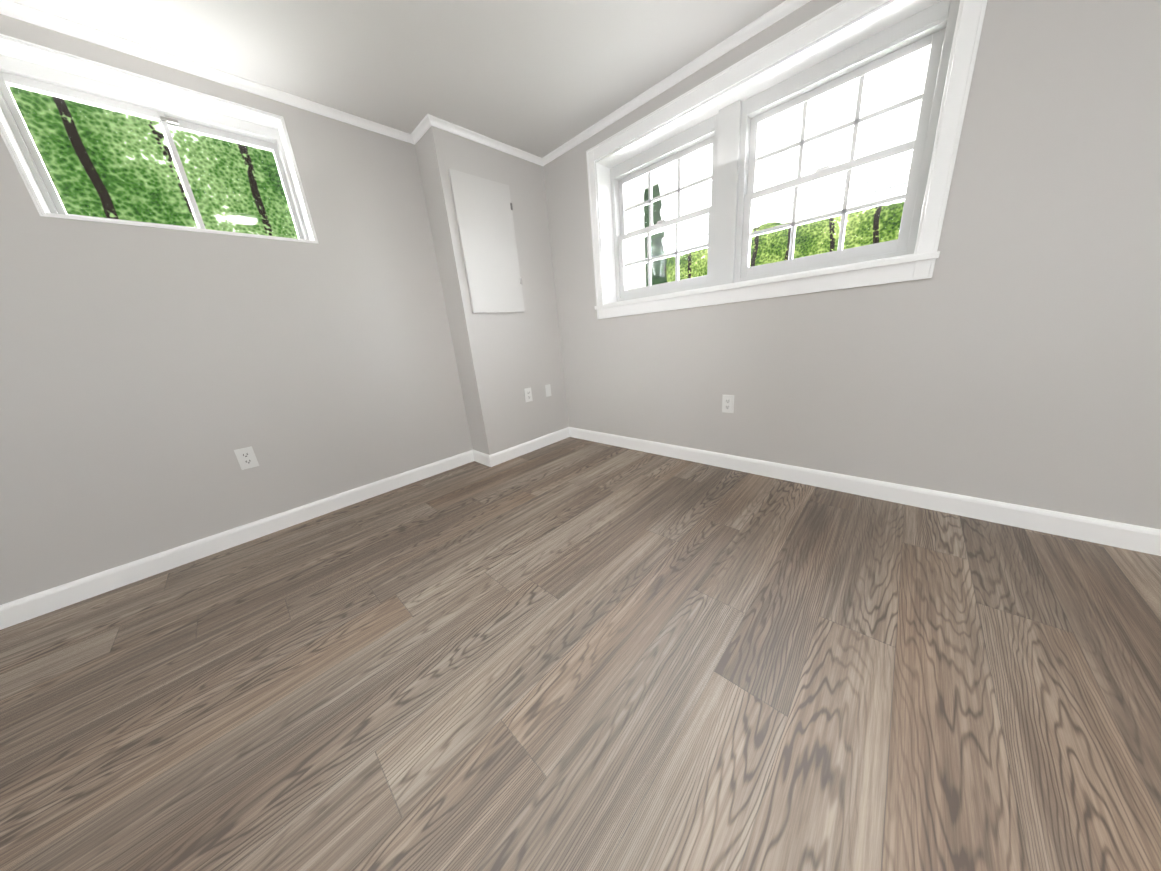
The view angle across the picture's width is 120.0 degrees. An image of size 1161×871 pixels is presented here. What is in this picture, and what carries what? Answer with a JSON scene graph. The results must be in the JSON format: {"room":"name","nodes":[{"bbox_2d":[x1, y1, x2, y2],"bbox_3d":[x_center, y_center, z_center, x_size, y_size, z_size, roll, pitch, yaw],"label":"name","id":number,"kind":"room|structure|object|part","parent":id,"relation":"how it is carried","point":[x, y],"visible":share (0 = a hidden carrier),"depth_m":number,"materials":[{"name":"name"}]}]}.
{"room":"empty room","nodes":[
{"label":"empty room","id":0,"kind":"room"},
{"bbox_2d":[0,14,472,604],"bbox_3d":[-2.173,-0.479,1.582,0.300,2.280,5.500,11,23,42],"label":"wall","id":1,"kind":"structure","parent":0,"point":[152,380],"depth_m":1.70,"materials":[{"name":"beige paint"}]},
{"bbox_2d":[0,34,318,243],"bbox_3d":[-1.961,-1.293,1.646,0.313,0.598,0.905,11,23,42],"label":"window","id":2,"kind":"structure","parent":1,"relation":"in","point":[28,52],"depth_m":1.49,"materials":[{"name":"white paint"}]},
{"bbox_3d":[-1.966,-1.273,1.659,0.038,0.448,0.801,11,23,42],"label":"glass","id":3,"kind":"part","parent":2,"relation":"part of","materials":[{"name":"clear glass"}]},
{"bbox_3d":[-2.002,-1.301,1.684,0.200,0.586,0.893,11,23,42],"label":"small window sashes","id":4,"kind":"part","parent":2,"relation":"part of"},
{"bbox_2d":[0,0,419,144],"bbox_3d":[-2.455,-1.405,0.842,0.030,0.038,4.005,11,23,42],"label":"crown molding","id":5,"kind":"structure","parent":1,"relation":"attached to","point":[22,12],"depth_m":1.50,"materials":[{"name":"white paint"}]},
{"bbox_2d":[0,450,479,629],"bbox_3d":[-2.269,0.703,1.488,0.015,0.097,4.005,11,23,42],"label":"baseboard","id":6,"kind":"structure","parent":1,"relation":"attached to","point":[26,608],"depth_m":1.75,"materials":[{"name":"white paint"}]},
{"bbox_2d":[234,446,258,469],"bbox_3d":[-1.835,0.125,1.841,0.009,0.116,0.072,11,23,42],"label":"outlet","id":7,"kind":"object","parent":1,"relation":"attached to","point":[246,458],"visible":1,"depth_m":1.84,"materials":[{"name":"white plastic"}]},
{"bbox_2d":[11,0,784,157],"bbox_3d":[-0.137,-1.226,-0.759,6.200,0.150,5.500,11,23,42],"label":"ceiling","id":8,"kind":"structure","parent":0,"point":[541,78],"depth_m":1.57,"materials":[{"name":"white paint"}]},
{"bbox_2d":[415,126,568,454],"bbox_3d":[-0.602,-0.978,2.754,0.260,2.280,0.895,11,23,42],"label":"wall","id":9,"kind":"structure","parent":0,"point":[504,361],"depth_m":2.62,"materials":[{"name":"beige paint"}]},
{"bbox_2d":[420,114,543,165],"bbox_3d":[-0.617,-2.017,2.308,0.030,0.038,0.885,11,23,42],"label":"crown molding","id":10,"kind":"structure","parent":9,"relation":"attached to","point":[429,120],"depth_m":2.24,"materials":[{"name":"white paint"}]},
{"bbox_2d":[448,168,524,312],"bbox_3d":[-0.644,-1.349,2.418,0.029,0.870,0.463,11,23,42],"label":"access panel","id":11,"kind":"object","parent":9,"relation":"attached to","point":[483,207],"visible":0.98,"depth_m":2.39,"materials":[{"name":"paint"}]},
{"bbox_2d":[484,427,567,466],"bbox_3d":[-0.427,0.089,2.959,0.015,0.097,0.870,11,23,42],"label":"baseboard","id":12,"kind":"structure","parent":9,"relation":"attached to","point":[502,456],"depth_m":2.89,"materials":[{"name":"white paint"}]},
{"bbox_2d":[524,387,532,401],"bbox_3d":[-0.443,-0.346,2.856,0.009,0.116,0.072,11,23,42],"label":"outlet","id":13,"kind":"object","parent":9,"relation":"attached to","point":[528,394],"visible":1,"depth_m":2.85,"materials":[{"name":"white plastic"}]},
{"bbox_2d":[545,384,550,396],"bbox_3d":[-0.287,-0.404,3.009,0.014,0.105,0.060,11,23,42],"label":"outlet","id":14,"kind":"object","parent":9,"relation":"attached to","point":[548,389],"visible":1,"depth_m":3.00,"materials":[{"name":"white plastic"}]},
{"bbox_2d":[0,437,1160,870],"bbox_3d":[0.072,1.090,-0.054,6.200,0.150,5.500,11,23,42],"label":"floor","id":15,"kind":"structure","parent":0,"point":[570,653],"depth_m":0.94,"materials":[{"name":"brown wood"}]},
{"bbox_2d":[543,0,1160,528],"bbox_3d":[1.852,-0.745,1.259,5.900,2.280,0.300,11,23,42],"label":"wall","id":16,"kind":"structure","parent":0,"point":[1009,352],"depth_m":1.35,"materials":[{"name":"beige paint"}]},
{"bbox_2d":[540,0,810,164],"bbox_3d":[1.628,-1.772,0.836,5.340,0.038,0.030,11,23,42],"label":"crown molding","id":17,"kind":"structure","parent":16,"relation":"attached to","point":[786,7],"depth_m":1.80,"materials":[{"name":"white paint"}]},
{"bbox_2d":[722,395,733,412],"bbox_3d":[0.948,-0.203,2.154,0.072,0.116,0.009,11,23,42],"label":"outlet","id":18,"kind":"object","parent":16,"relation":"attached to","point":[727,403],"visible":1,"depth_m":2.15,"materials":[{"name":"white plastic"}]},
{"bbox_2d":[586,0,986,318],"bbox_3d":[0.867,-1.369,1.983,1.874,1.116,0.346,11,23,42],"label":"double window","id":19,"kind":"structure","parent":16,"relation":"in","point":[728,122],"depth_m":1.71,"materials":[{"name":"white paint"}]},
{"bbox_3d":[0.913,-1.389,2.028,1.582,0.725,0.040,11,23,42],"label":"glass","id":20,"kind":"part","parent":19,"relation":"part of","materials":[{"name":"clear glass"}]},
{"bbox_2d":[568,427,1160,555],"bbox_3d":[1.823,0.335,1.482,5.340,0.097,0.015,11,23,42],"label":"baseboard","id":21,"kind":"structure","parent":16,"relation":"attached to","point":[1143,539],"depth_m":1.61,"materials":[{"name":"white paint"}]},
{"label":"outside","id":22,"kind":"structure","parent":0,"visible":0},
{"bbox_2d":[8,86,297,238],"bbox_3d":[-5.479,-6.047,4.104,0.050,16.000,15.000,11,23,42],"label":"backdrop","id":23,"kind":"structure","parent":22,"point":[98,144],"depth_m":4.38,"materials":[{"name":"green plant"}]},
{"bbox_2d":[625,166,667,289],"bbox_3d":[0.283,-4.427,7.415,3.300,8.000,0.700,11,23,42],"label":"post","id":24,"kind":"object","parent":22,"point":[637,197],"depth_m":6.46,"materials":[{"name":"white"}]},
{"bbox_2d":[644,184,667,285],"bbox_3d":[1.747,-5.086,8.112,0.975,6.600,1.000,11,23,42],"label":"conifer tree","id":25,"kind":"object","parent":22,"point":[659,264],"depth_m":8.03,"materials":[{"name":"green plant"}]},
{"bbox_2d":[645,170,909,249],"bbox_3d":[2.873,-3.867,5.778,5.580,0.471,0.012,11,23,42],"label":"power lines","id":26,"kind":"structure","parent":22,"point":[801,209],"depth_m":5.16,"materials":[{"name":"metal"}]},
{"bbox_2d":[644,48,930,281],"bbox_3d":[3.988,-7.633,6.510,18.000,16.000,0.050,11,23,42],"label":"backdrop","id":27,"kind":"structure","parent":22,"point":[788,165],"depth_m":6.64,"materials":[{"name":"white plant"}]}
]}

